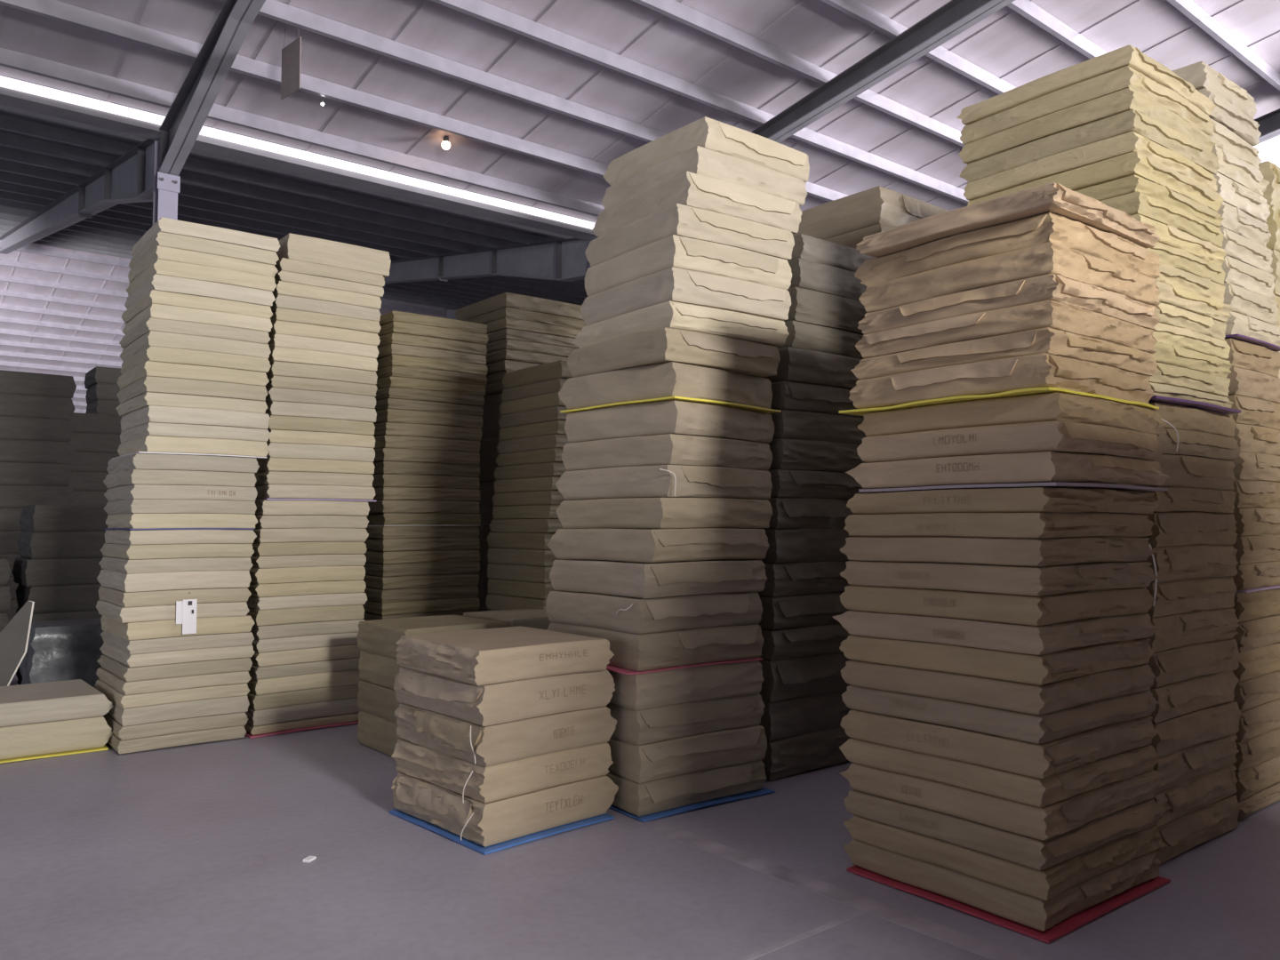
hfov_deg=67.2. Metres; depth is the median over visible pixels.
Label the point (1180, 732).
bundle
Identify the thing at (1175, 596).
bundle
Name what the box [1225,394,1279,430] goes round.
bundle
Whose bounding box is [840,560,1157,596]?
bundle
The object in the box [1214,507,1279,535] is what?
bundle
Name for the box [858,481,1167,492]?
sheet
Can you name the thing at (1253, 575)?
bundle
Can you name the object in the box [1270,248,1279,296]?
bundle
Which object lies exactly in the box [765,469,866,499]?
bundle
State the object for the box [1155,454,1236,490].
bundle
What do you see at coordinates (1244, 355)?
bundle
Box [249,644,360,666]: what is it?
bundle
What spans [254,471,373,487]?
bundle
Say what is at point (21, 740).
bundle
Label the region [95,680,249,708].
bundle
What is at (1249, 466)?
bundle
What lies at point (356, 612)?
bundle
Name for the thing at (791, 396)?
bundle
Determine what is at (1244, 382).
bundle
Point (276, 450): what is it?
bundle
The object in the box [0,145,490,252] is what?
beam
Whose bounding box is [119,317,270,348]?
bundle
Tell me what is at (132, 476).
bundle
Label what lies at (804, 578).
bundle
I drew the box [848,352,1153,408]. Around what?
bundle
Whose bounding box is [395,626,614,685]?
sack
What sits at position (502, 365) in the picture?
bundle
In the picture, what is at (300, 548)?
bundle
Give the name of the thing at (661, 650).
bundle
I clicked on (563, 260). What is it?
rafter
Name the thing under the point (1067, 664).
bundle
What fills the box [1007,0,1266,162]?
purlin
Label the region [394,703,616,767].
bundle
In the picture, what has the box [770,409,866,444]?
bundle
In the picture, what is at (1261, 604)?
bundle
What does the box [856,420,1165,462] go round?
bundle
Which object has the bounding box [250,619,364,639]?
bundle
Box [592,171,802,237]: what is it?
bundle
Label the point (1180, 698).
bundle
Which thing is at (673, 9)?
purlin
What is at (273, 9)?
purlin
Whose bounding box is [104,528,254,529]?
sheet
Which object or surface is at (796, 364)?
bundle
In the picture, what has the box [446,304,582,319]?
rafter
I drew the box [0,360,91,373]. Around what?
purlin
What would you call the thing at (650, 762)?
bundle
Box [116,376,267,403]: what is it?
bundle
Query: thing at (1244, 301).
bundle
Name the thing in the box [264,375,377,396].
bundle
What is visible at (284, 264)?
bundle
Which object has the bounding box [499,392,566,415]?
bundle
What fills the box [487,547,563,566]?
bundle
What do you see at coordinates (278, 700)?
bundle
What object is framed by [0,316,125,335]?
purlin
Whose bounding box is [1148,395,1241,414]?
sheet
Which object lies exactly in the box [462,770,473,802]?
string
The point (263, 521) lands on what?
bundle
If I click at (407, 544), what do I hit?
bundle
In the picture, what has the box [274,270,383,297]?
bundle
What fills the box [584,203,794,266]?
bundle
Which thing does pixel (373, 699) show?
bundle
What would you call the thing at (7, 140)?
beam
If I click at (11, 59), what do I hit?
roof beam
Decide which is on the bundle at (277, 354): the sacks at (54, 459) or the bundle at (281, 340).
the bundle at (281, 340)
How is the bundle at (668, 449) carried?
on the bundle at (638, 481)
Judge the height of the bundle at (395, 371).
0.089 m
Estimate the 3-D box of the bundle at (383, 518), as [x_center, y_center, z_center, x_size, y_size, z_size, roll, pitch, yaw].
[-1.963,0.338,8.238,0.872,0.097,0.918,2,-4,-38]
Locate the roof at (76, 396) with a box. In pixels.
[72,393,86,398]
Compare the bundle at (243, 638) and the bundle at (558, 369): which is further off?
the bundle at (558, 369)
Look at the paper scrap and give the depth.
4.31 m
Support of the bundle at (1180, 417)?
on the bundle at (1191, 443)
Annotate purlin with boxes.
[0,229,466,307]
[0,233,461,309]
[0,274,127,297]
[0,289,127,311]
[0,303,124,323]
[0,316,125,335]
[0,328,120,346]
[0,339,121,356]
[0,350,122,367]
[0,360,91,373]
[430,0,968,203]
[631,0,964,146]
[820,0,1015,94]
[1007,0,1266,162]
[1167,0,1279,90]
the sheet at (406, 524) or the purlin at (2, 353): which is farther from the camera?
the purlin at (2, 353)
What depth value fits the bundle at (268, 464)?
7.18 m
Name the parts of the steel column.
plate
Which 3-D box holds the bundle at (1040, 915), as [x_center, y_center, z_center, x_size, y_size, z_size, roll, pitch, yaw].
[1.555,1.623,4.149,0.935,0.119,0.971,2,-3,-38]
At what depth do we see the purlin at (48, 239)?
30.75 m
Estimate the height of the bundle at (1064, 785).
0.109 m
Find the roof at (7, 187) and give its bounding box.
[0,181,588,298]
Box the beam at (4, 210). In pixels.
[0,206,499,296]
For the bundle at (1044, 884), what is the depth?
3.78 m
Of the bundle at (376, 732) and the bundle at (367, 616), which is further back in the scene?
the bundle at (367, 616)
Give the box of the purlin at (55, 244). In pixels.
[0,233,461,309]
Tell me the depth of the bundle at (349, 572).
7.12 m
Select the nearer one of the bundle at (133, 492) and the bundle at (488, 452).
the bundle at (133, 492)
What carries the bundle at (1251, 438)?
on the bundle at (1249, 466)
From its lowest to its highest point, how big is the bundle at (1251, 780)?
0.153 m
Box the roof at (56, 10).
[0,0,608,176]
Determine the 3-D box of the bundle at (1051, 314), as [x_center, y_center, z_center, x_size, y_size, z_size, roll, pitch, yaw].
[1.623,-0.608,4.300,0.961,0.111,0.957,2,-4,-39]
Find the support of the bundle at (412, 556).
on the bundle at (395, 570)
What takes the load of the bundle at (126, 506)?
on the bundle at (130, 521)
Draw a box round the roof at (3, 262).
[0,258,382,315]
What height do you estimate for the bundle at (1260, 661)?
0.156 m
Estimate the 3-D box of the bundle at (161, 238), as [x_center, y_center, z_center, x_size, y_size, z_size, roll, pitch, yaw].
[-3.250,-1.625,7.157,0.830,0.101,0.872,2,-4,-39]
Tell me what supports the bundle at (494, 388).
on the bundle at (491, 428)
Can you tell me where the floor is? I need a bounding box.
[0,671,1279,959]
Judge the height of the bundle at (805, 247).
0.161 m
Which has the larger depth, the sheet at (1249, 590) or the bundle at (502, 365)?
the bundle at (502, 365)
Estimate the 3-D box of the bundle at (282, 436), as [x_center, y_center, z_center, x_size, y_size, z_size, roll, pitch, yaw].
[-2.647,-0.295,7.580,0.827,0.099,0.872,2,-4,-39]
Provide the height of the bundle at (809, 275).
0.184 m
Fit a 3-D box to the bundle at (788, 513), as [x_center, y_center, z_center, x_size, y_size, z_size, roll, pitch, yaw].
[0.858,0.227,6.365,0.858,0.193,0.956,2,-4,-39]
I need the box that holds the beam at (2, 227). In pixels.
[0,224,473,305]
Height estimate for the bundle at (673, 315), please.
0.152 m
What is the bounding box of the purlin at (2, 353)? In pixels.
[0,350,122,367]
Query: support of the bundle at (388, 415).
on the bundle at (386, 428)
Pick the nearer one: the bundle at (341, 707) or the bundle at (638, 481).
the bundle at (638, 481)
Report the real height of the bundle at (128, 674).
0.094 m
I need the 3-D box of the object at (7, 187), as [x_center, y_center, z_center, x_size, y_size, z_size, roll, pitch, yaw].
[-9.375,-6.134,24.079,39.500,0.201,0.078,2,-4,-39]
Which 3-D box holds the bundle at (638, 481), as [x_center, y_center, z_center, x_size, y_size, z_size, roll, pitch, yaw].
[0.142,0.030,5.734,0.885,0.178,0.974,3,-4,-44]
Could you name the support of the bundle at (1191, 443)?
on the bundle at (1182, 470)
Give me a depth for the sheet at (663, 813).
5.11 m
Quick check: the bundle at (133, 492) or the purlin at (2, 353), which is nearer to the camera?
the bundle at (133, 492)
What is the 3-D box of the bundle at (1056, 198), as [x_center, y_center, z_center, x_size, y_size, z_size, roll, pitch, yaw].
[1.638,-1.062,4.283,0.948,0.088,0.976,2,-4,-39]
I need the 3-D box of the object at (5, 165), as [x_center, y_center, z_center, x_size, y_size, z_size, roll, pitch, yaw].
[-7.606,-5.791,21.890,39.500,0.201,0.078,2,-4,-39]
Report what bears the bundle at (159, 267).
on the bundle at (182, 285)
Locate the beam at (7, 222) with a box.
[0,218,481,303]
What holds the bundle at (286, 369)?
on the bundle at (274, 381)
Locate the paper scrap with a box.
[302,856,316,862]
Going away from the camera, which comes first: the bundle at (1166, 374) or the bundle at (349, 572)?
the bundle at (1166, 374)
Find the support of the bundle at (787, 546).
on the bundle at (804, 578)
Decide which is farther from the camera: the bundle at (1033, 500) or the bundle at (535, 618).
the bundle at (535, 618)
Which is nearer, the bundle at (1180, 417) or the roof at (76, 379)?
the bundle at (1180, 417)
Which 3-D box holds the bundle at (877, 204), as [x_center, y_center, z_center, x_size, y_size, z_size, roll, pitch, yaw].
[1.754,-1.926,7.431,0.895,0.270,0.967,2,-4,-39]
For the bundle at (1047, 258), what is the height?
0.126 m
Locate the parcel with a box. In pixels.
[19,617,103,688]
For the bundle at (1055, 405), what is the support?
on the bundle at (1052, 436)
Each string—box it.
[460,812,473,839]
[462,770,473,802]
[470,725,475,763]
[616,603,633,614]
[659,468,676,495]
[1149,544,1157,606]
[1161,418,1178,451]
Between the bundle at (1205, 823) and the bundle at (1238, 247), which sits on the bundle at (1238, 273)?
the bundle at (1238, 247)
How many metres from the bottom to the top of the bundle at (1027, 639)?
0.110 m
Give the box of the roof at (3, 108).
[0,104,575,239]
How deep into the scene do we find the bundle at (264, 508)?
7.16 m
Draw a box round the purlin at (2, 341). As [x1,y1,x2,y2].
[0,339,121,356]
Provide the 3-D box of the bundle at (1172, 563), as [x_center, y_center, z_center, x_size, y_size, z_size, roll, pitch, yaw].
[2.387,0.408,4.922,0.913,0.162,0.917,2,-3,-38]
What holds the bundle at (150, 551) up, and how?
on the bundle at (124, 565)
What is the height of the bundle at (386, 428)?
0.106 m
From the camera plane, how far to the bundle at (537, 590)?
7.77 m
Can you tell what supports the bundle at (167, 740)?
on the floor
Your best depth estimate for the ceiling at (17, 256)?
34.88 m
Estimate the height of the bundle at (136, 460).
0.109 m
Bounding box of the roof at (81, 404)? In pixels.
[72,400,87,406]
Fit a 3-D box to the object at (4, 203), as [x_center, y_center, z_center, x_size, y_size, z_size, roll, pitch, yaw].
[-11.145,-6.478,26.268,39.500,0.201,0.078,2,-4,-39]
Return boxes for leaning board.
[0,600,34,686]
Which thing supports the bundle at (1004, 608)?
on the bundle at (1027, 639)
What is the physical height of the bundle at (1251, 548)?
0.151 m
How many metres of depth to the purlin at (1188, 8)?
14.46 m
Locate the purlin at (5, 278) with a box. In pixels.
[0,274,127,297]
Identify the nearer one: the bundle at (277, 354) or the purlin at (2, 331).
the bundle at (277, 354)
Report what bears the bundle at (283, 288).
on the bundle at (282, 301)
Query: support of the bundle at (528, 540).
on the bundle at (524, 556)
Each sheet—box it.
[0,744,108,763]
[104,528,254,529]
[111,451,267,459]
[244,720,358,737]
[255,498,375,502]
[389,808,614,854]
[406,524,448,525]
[560,395,781,413]
[606,657,762,674]
[609,787,775,822]
[839,386,1159,415]
[847,865,1170,943]
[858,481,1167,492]
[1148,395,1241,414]
[1224,333,1279,351]
[1236,584,1279,592]
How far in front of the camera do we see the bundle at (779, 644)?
5.84 m
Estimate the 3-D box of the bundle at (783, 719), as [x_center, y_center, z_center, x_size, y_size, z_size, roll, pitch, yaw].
[0.799,1.455,6.270,0.858,0.230,0.936,2,-4,-39]
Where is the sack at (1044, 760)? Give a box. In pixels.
[840,709,1157,779]
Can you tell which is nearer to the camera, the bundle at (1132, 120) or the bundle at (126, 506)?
the bundle at (1132, 120)
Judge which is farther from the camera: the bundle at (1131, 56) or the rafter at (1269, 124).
the rafter at (1269, 124)
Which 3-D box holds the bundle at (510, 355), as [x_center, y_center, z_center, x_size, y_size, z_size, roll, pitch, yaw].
[-1.122,-1.077,9.087,0.917,0.092,0.940,2,-4,-40]
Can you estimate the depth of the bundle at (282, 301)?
7.29 m
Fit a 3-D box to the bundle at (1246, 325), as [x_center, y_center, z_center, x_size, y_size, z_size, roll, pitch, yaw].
[3.098,-0.805,5.613,0.714,0.135,0.935,2,-4,-39]
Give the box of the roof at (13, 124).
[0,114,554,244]
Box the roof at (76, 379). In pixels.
[72,376,85,382]
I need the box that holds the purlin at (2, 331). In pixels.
[0,328,120,346]
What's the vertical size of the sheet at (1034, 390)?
0.022 m
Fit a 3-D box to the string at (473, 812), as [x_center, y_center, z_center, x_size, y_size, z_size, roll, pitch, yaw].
[-0.810,1.617,4.490,0.087,0.143,0.017,-2,-3,37]
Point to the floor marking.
(961, 940)
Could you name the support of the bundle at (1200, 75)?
on the bundle at (1225, 113)
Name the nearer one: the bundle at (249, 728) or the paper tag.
the paper tag
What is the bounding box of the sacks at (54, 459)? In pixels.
[0,366,121,684]
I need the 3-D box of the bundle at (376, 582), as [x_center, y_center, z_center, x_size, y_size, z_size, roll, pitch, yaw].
[-1.976,0.846,8.216,0.874,0.102,0.910,2,-4,-39]
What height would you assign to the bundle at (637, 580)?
0.183 m
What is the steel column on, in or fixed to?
on the floor
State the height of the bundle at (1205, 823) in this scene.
0.166 m
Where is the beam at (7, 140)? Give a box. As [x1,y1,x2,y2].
[0,131,519,248]
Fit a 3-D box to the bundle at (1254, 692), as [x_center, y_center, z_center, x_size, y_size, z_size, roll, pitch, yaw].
[3.076,1.143,5.497,0.725,0.155,0.936,2,-4,-40]
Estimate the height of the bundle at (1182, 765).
0.157 m
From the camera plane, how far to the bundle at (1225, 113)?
5.17 m
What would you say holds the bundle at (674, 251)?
on the bundle at (672, 284)
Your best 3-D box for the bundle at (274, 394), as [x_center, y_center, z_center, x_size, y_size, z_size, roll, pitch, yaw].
[-2.651,-0.602,7.590,0.830,0.100,0.875,2,-4,-39]
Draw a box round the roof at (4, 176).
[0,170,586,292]
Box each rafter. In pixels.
[0,138,158,254]
[158,0,265,175]
[384,237,593,283]
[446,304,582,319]
[751,0,1015,143]
[1254,108,1279,143]
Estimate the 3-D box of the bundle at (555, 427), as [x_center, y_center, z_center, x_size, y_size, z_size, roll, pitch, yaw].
[-0.602,-0.392,8.225,0.874,0.112,0.911,2,-4,-40]
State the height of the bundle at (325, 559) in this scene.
0.090 m
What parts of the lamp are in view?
bulb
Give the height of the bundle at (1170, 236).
0.099 m
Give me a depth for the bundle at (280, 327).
7.27 m
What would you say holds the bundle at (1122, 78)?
on the bundle at (1125, 100)
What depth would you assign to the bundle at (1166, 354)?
4.61 m
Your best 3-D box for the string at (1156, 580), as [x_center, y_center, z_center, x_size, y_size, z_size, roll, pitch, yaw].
[2.192,0.407,4.115,0.044,0.262,0.018,2,-4,-39]
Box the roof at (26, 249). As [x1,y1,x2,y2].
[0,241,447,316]
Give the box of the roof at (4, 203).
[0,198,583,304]
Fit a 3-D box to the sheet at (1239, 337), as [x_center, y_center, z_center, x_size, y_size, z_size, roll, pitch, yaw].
[3.109,-0.735,5.590,0.700,0.017,0.890,2,-4,-39]
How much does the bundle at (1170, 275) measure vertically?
0.099 m
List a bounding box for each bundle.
[0,679,113,727]
[0,716,112,759]
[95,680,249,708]
[96,569,251,591]
[96,600,248,623]
[96,655,252,681]
[96,667,251,695]
[98,556,253,573]
[98,586,251,607]
[99,642,255,667]
[100,543,254,559]
[100,615,254,639]
[100,631,254,654]
[103,469,256,487]
[103,712,247,740]
[104,484,257,501]
[104,499,256,514]
[104,529,256,544]
[105,513,257,528]
[106,453,259,473]
[106,695,249,726]
[107,725,246,754]
[115,392,267,415]
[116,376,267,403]
[117,360,268,389]
[117,435,268,456]
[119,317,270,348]
[120,330,271,361]
[120,345,271,375]
[120,405,270,431]
[120,422,269,443]
[121,289,272,323]
[121,303,272,335]
[124,273,275,309]
[126,258,276,295]
[128,232,279,269]
[128,245,278,283]
[131,216,279,256]
[225,528,368,542]
[243,712,358,735]
[245,500,369,515]
[245,697,359,726]
[246,592,367,609]
[246,604,364,625]
[246,669,360,695]
[247,580,365,597]
[247,684,359,710]
[248,565,365,583]
[248,657,359,679]
[249,541,367,556]
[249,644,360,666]
[250,553,366,568]
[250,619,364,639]
[251,632,358,652]
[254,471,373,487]
[254,484,375,499]
[255,515,368,528]
[256,457,375,474]
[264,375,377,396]
[264,387,375,408]
[265,360,377,384]
[265,400,376,422]
[266,429,375,447]
[266,442,375,462]
[267,333,378,358]
[267,415,375,435]
[268,320,380,345]
[268,346,377,371]
[269,307,380,333]
[270,294,380,321]
[272,280,381,309]
[274,257,384,287]
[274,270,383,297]
[275,232,391,278]
[356,710,399,755]
[357,614,506,658]
[357,680,399,723]
[358,650,399,689]
[360,512,480,525]
[360,573,479,590]
[361,526,479,538]
[362,550,479,564]
[362,561,479,576]
[362,585,479,602]
[362,597,479,615]
[362,609,478,620]
[364,537,479,551]
[367,487,480,501]
[368,500,479,513]
[371,473,479,489]
[372,448,479,464]
[372,461,479,477]
[373,408,483,428]
[373,422,482,440]
[373,435,480,453]
[374,386,484,406]
[374,398,483,416]
[376,332,487,354]
[376,343,486,365]
[376,354,487,375]
[376,365,487,385]
[376,376,485,396]
[377,320,488,344]
[379,311,487,334]
[391,738,613,803]
[391,772,618,847]
[393,666,615,726]
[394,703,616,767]
[455,292,583,320]
[457,524,495,567]
[463,608,551,630]
[465,307,586,329]
[475,480,503,524]
[475,567,489,610]
[478,436,501,481]
[480,392,503,439]
[483,349,567,364]
[484,381,504,395]
[485,317,581,338]
[485,360,539,375]
[485,370,512,384]
[485,593,546,610]
[486,338,576,357]
[486,563,551,583]
[487,328,579,348]
[487,532,555,549]
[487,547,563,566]
[487,578,555,599]
[488,519,588,533]
[492,490,569,506]
[492,504,559,519]
[493,462,568,479]
[494,476,560,493]
[495,448,563,467]
[496,433,569,454]
[497,406,567,428]
[498,420,566,440]
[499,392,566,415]
[500,378,567,402]
[501,360,573,389]
[545,590,762,634]
[546,528,769,562]
[546,622,764,671]
[549,559,767,598]
[555,464,772,500]
[556,497,772,528]
[557,361,772,409]
[561,433,772,471]
[564,400,774,443]
[566,327,780,377]
[573,300,789,348]
[580,266,791,326]
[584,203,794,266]
[584,234,791,295]
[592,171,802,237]
[601,145,807,209]
[603,116,809,185]
[605,693,764,745]
[606,760,766,816]
[607,725,767,783]
[608,660,764,710]
[733,497,856,528]
[741,528,857,563]
[757,560,849,597]
[757,592,853,630]
[759,652,851,703]
[759,689,852,741]
[760,623,849,661]
[761,726,851,781]
[762,346,862,389]
[765,438,869,472]
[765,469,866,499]
[770,380,863,418]
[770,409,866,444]
[776,320,863,359]
[784,287,867,335]
[787,233,875,271]
[787,257,866,300]
[792,185,948,239]
[823,223,893,248]
[832,610,1159,655]
[839,584,1154,625]
[839,634,1154,685]
[839,737,1158,807]
[839,762,1160,840]
[840,536,1155,566]
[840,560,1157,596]
[840,659,1156,715]
[841,685,1158,743]
[843,512,1154,538]
[843,789,1162,871]
[843,815,1161,900]
[843,839,1161,931]
[845,451,1169,488]
[846,487,1159,514]
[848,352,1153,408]
[850,327,1157,379]
[854,211,1159,286]
[855,299,1157,358]
[856,182,1159,257]
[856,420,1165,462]
[857,273,1159,334]
[857,392,1167,436]
[858,241,1160,312]
[956,44,1215,125]
[958,87,1215,164]
[959,109,1219,182]
[960,65,1213,144]
[963,131,1217,200]
[967,151,1223,211]
[1074,174,1223,227]
[1093,512,1237,547]
[1099,191,1223,247]
[1130,214,1227,265]
[1139,544,1238,582]
[1146,241,1225,284]
[1146,576,1236,617]
[1146,608,1239,652]
[1146,639,1239,687]
[1147,487,1236,512]
[1148,362,1230,396]
[1148,382,1233,407]
[1148,401,1236,437]
[1149,670,1238,723]
[1150,701,1240,758]
[1152,322,1230,359]
[1152,342,1232,377]
[1152,733,1239,793]
[1152,763,1237,827]
[1154,303,1226,340]
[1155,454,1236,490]
[1155,794,1239,863]
[1156,262,1225,303]
[1156,280,1232,322]
[1157,427,1240,460]
[1172,60,1256,119]
[1197,87,1261,146]
[1208,117,1261,169]
[1211,144,1269,196]
[1213,172,1270,222]
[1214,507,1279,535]
[1216,201,1271,247]
[1219,226,1273,273]
[1220,255,1275,299]
[1222,282,1278,325]
[1223,311,1279,345]
[1224,337,1279,377]
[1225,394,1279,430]
[1226,366,1279,403]
[1228,451,1279,482]
[1231,560,1279,590]
[1231,587,1279,622]
[1232,423,1279,455]
[1232,480,1279,508]
[1232,535,1279,564]
[1232,615,1279,652]
[1232,642,1279,682]
[1232,671,1279,711]
[1232,727,1279,771]
[1233,754,1279,801]
[1234,698,1279,742]
[1237,781,1279,820]
[1258,160,1279,208]
[1264,204,1279,252]
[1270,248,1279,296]
[1273,295,1279,331]
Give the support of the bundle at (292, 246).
on the bundle
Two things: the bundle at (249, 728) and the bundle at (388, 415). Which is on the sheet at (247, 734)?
the bundle at (249, 728)
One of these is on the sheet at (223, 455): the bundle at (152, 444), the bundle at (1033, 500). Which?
the bundle at (152, 444)
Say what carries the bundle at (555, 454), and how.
on the bundle at (551, 468)
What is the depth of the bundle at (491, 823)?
4.70 m
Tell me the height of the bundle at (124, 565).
0.096 m
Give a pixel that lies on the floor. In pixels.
(197, 851)
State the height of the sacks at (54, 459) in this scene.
3.858 m
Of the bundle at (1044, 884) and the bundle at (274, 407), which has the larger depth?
the bundle at (274, 407)
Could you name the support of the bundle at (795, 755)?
on the floor
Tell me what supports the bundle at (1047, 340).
on the bundle at (1044, 370)
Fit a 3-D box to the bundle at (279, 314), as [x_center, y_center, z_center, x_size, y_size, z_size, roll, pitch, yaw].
[-2.617,-1.193,7.639,0.823,0.094,0.875,2,-4,-39]
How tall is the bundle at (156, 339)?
0.106 m
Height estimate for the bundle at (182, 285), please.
0.113 m
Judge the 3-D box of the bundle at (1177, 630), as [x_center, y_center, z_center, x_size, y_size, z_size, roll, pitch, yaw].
[2.369,0.722,4.914,0.913,0.160,0.926,2,-3,-38]
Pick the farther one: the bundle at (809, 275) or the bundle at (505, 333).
the bundle at (505, 333)
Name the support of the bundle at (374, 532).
on the bundle at (407, 544)
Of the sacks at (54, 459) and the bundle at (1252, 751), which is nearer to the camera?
the bundle at (1252, 751)
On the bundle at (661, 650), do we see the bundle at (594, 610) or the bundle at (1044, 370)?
the bundle at (594, 610)
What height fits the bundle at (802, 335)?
0.168 m
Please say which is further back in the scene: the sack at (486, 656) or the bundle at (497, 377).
the bundle at (497, 377)
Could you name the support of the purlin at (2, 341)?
attached to the ceiling at (17, 256)
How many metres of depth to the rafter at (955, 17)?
13.73 m
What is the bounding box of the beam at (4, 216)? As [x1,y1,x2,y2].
[0,212,490,300]
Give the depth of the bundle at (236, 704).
6.54 m
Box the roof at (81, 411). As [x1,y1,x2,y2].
[73,408,86,413]
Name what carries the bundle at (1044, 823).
on the bundle at (1037, 854)
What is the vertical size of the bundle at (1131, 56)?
0.093 m
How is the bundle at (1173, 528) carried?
on the bundle at (1172, 563)
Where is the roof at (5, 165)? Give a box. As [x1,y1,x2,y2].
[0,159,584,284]
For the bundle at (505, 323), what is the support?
on the bundle at (505, 333)
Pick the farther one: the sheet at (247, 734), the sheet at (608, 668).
the sheet at (247, 734)
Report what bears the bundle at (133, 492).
on the bundle at (126, 506)
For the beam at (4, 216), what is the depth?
27.15 m
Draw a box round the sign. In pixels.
[280,27,301,100]
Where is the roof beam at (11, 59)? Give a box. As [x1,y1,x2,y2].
[0,47,604,216]
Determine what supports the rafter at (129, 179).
attached to the steel column
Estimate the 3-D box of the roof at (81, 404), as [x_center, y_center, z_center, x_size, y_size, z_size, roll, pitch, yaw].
[-28.715,-3.846,47.710,39.500,0.201,0.078,2,-4,-39]
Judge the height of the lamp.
0.210 m
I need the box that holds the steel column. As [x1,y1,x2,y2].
[152,140,180,225]
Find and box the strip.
[0,75,595,229]
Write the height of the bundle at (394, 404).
0.090 m
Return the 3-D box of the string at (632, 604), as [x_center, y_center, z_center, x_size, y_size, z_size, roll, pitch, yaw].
[-0.084,0.672,5.019,0.016,0.065,0.144,2,-4,-39]
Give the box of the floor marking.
[650,824,1037,959]
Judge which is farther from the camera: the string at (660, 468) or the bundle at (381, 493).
the bundle at (381, 493)
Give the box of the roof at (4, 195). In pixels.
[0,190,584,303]
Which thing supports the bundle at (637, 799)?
on the sheet
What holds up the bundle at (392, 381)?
on the bundle at (398, 393)
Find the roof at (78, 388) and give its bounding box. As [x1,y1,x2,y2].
[76,385,87,390]
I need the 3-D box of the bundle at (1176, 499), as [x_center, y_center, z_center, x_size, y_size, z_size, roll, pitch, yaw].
[2.395,0.113,4.961,0.918,0.121,0.947,2,-3,-38]
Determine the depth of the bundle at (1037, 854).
3.79 m
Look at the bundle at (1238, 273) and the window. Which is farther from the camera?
the window
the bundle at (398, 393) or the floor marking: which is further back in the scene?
the bundle at (398, 393)
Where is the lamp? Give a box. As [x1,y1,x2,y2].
[441,136,450,149]
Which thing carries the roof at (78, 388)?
attached to the ceiling at (17, 256)
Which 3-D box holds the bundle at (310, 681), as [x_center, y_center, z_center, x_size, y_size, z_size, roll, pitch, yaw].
[-2.698,1.507,7.457,0.827,0.116,0.872,2,-4,-39]
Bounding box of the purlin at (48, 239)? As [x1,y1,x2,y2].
[0,229,466,307]
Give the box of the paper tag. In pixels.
[176,592,197,634]
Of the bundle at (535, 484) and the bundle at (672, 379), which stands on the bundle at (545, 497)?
the bundle at (535, 484)
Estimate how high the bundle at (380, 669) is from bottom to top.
0.207 m
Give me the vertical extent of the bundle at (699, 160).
0.168 m
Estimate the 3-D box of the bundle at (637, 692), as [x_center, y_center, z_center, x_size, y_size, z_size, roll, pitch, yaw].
[0.068,1.113,5.541,0.885,0.191,0.951,2,-3,-36]
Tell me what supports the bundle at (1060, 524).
on the bundle at (1068, 550)
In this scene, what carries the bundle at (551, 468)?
on the bundle at (535, 484)
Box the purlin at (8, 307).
[0,303,124,323]
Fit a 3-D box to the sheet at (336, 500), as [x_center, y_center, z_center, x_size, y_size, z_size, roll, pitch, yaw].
[-2.643,0.164,7.547,0.830,0.015,0.875,2,-4,-39]
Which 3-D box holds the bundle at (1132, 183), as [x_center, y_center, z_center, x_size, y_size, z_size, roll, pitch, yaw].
[2.343,-1.325,4.982,0.920,0.083,0.921,2,-3,-37]
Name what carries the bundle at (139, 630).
on the bundle at (243, 638)
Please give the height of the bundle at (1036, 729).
0.110 m
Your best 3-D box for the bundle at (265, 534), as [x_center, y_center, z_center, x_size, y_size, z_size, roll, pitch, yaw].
[-2.693,0.427,7.511,0.838,0.104,0.898,2,-4,-39]
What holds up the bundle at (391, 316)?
on the bundle at (398, 327)
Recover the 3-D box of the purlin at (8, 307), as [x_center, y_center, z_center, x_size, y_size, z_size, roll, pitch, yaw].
[-20.752,-6.328,38.054,39.500,0.201,0.078,2,-4,-39]
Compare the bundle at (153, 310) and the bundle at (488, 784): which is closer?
the bundle at (488, 784)
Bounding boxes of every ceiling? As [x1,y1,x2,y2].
[0,0,1279,222]
[0,74,595,409]
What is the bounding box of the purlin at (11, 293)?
[0,289,127,311]
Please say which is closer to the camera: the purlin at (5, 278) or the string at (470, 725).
the string at (470, 725)
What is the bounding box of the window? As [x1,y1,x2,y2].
[1253,135,1279,167]
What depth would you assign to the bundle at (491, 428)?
8.62 m
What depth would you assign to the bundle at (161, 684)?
6.58 m
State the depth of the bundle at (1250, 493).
5.20 m
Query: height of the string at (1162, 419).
0.143 m
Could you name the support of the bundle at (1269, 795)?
on the floor
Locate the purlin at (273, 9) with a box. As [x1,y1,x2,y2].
[216,0,847,201]
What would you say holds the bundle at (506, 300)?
on the bundle at (505, 312)
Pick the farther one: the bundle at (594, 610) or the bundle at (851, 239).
the bundle at (851, 239)

